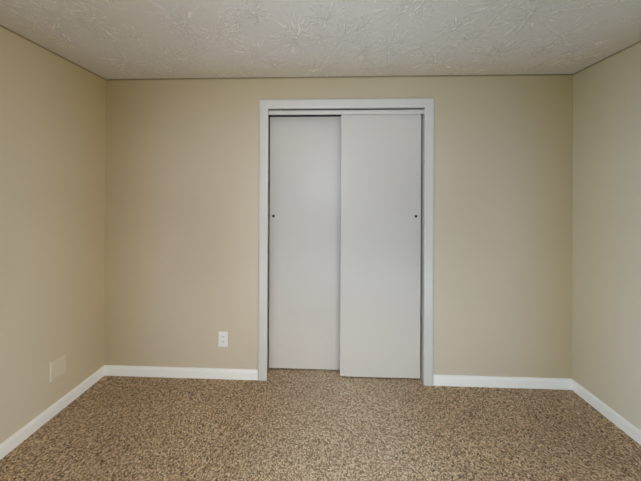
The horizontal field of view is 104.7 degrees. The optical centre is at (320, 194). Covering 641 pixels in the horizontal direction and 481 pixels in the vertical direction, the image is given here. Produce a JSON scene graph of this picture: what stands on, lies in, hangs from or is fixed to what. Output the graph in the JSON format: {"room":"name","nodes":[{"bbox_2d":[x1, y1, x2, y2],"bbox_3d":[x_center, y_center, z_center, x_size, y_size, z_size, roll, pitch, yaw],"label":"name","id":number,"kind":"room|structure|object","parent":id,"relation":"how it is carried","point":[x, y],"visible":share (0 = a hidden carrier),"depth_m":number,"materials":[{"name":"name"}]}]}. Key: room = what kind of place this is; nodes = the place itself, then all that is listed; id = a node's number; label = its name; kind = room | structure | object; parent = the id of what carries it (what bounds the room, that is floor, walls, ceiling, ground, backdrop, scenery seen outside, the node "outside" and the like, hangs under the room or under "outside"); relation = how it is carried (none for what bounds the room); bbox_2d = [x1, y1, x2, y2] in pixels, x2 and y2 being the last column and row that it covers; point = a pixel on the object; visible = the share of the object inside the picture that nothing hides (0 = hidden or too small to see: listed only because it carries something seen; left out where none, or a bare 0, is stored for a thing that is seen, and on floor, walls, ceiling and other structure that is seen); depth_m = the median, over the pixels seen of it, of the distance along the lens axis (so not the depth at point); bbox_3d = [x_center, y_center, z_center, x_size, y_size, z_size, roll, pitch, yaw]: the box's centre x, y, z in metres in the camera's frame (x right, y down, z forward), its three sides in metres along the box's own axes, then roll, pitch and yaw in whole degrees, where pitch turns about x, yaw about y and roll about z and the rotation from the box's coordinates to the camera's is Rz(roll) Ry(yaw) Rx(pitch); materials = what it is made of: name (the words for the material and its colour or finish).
{"room":"empty bedroom","nodes":[
{"label":"empty bedroom","id":0,"kind":"room"},
{"bbox_2d":[0,25,105,443],"bbox_3d":[-1.810,0.251,0.099,0.150,2.292,3.951,0,0,2],"label":"wall","id":1,"kind":"structure","parent":0,"point":[52,189],"depth_m":1.52,"materials":[{"name":"beige paint"}]},
{"bbox_2d":[0,366,104,459],"bbox_3d":[-1.733,1.361,0.095,0.014,0.073,3.651,0,0,2],"label":"baseboard","id":2,"kind":"structure","parent":1,"relation":"attached to","point":[17,438],"depth_m":1.52,"materials":[{"name":"white paint"}]},
{"bbox_2d":[50,353,65,381],"bbox_3d":[-1.683,1.112,1.589,0.009,0.126,0.094,0,0,2],"label":"electrical outlet cover","id":3,"kind":"object","parent":1,"relation":"attached to","point":[58,367],"visible":1,"depth_m":1.58,"materials":[{"name":"beige paint"}]},
{"bbox_2d":[0,366,640,480],"bbox_3d":[0.027,1.456,0.420,3.811,0.100,4.721,0,0,2],"label":"floor","id":4,"kind":"structure","parent":0,"point":[284,424],"depth_m":1.45,"materials":[{"name":"brown carpet"}]},
{"bbox_2d":[0,0,640,78],"bbox_3d":[0.039,-0.947,0.422,3.811,0.120,4.721,0,0,2],"label":"ceiling","id":5,"kind":"structure","parent":0,"point":[132,39],"depth_m":1.38,"materials":[{"name":"white paint"}]},
{"bbox_2d":[104,74,572,377],"bbox_3d":[0.085,0.261,1.936,3.511,2.292,0.150,0,0,2],"label":"wall","id":6,"kind":"structure","parent":0,"point":[181,216],"depth_m":1.87,"materials":[{"name":"beige paint"}]},
{"bbox_2d":[104,365,257,379],"bbox_3d":[-1.076,1.365,1.892,1.204,0.073,0.014,0,0,2],"label":"baseboard","id":7,"kind":"structure","parent":6,"relation":"attached to","point":[183,372],"depth_m":1.89,"materials":[{"name":"white paint"}]},
{"bbox_2d":[218,331,227,346],"bbox_3d":[-0.744,1.107,1.885,0.072,0.116,0.007,0,0,2],"label":"duplex electrical outlet","id":8,"kind":"object","parent":6,"relation":"attached to","point":[222,338],"visible":1,"depth_m":1.88,"materials":[{"name":"white plastic"}]},
{"bbox_2d":[269,117,340,369],"bbox_3d":[-0.106,0.389,1.988,0.607,2.012,0.037,0,0,2],"label":"panel","id":9,"kind":"object","parent":6,"relation":"in","point":[304,244],"visible":0.98,"depth_m":1.97,"materials":[{"name":"white paint"}]},
{"bbox_2d":[268,108,423,117],"bbox_3d":[0.182,-0.633,1.944,1.198,0.030,0.120,0,0,2],"label":"track rail","id":10,"kind":"object","parent":6,"relation":"attached to","point":[324,115],"visible":0.29,"depth_m":1.95,"materials":[{"name":"black metal"}]},
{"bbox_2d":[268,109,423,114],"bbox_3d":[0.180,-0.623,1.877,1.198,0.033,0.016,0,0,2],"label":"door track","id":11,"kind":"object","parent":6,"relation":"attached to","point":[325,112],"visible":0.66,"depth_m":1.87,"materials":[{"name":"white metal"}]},
{"bbox_2d":[258,98,434,385],"bbox_3d":[0.177,0.370,1.933,1.236,2.075,0.152,0,0,2],"label":"door frame","id":12,"kind":"structure","parent":6,"relation":"attached to","point":[422,254],"depth_m":1.90,"materials":[{"name":"white paint"}]},
{"bbox_2d":[340,114,420,378],"bbox_3d":[0.458,0.391,1.901,0.607,2.012,0.037,0,0,2],"label":"panel","id":13,"kind":"object","parent":6,"relation":"in","point":[380,257],"visible":0.94,"depth_m":1.88,"materials":[{"name":"white paint"}]},
{"bbox_2d":[433,374,571,389],"bbox_3d":[1.332,1.377,1.810,0.998,0.073,0.014,0,0,2],"label":"baseboard","id":14,"kind":"structure","parent":6,"relation":"attached to","point":[505,382],"depth_m":1.80,"materials":[{"name":"white paint"}]},
{"bbox_2d":[572,41,640,429],"bbox_3d":[1.849,0.268,-0.026,0.150,2.292,3.951,0,0,2],"label":"wall","id":15,"kind":"structure","parent":0,"point":[606,312],"depth_m":1.57,"materials":[{"name":"beige paint"}]},
{"bbox_2d":[572,379,640,444],"bbox_3d":[1.762,1.377,-0.024,0.014,0.073,3.651,0,0,2],"label":"baseboard","id":16,"kind":"structure","parent":15,"relation":"attached to","point":[628,428],"depth_m":1.55,"materials":[{"name":"white paint"}]}
]}

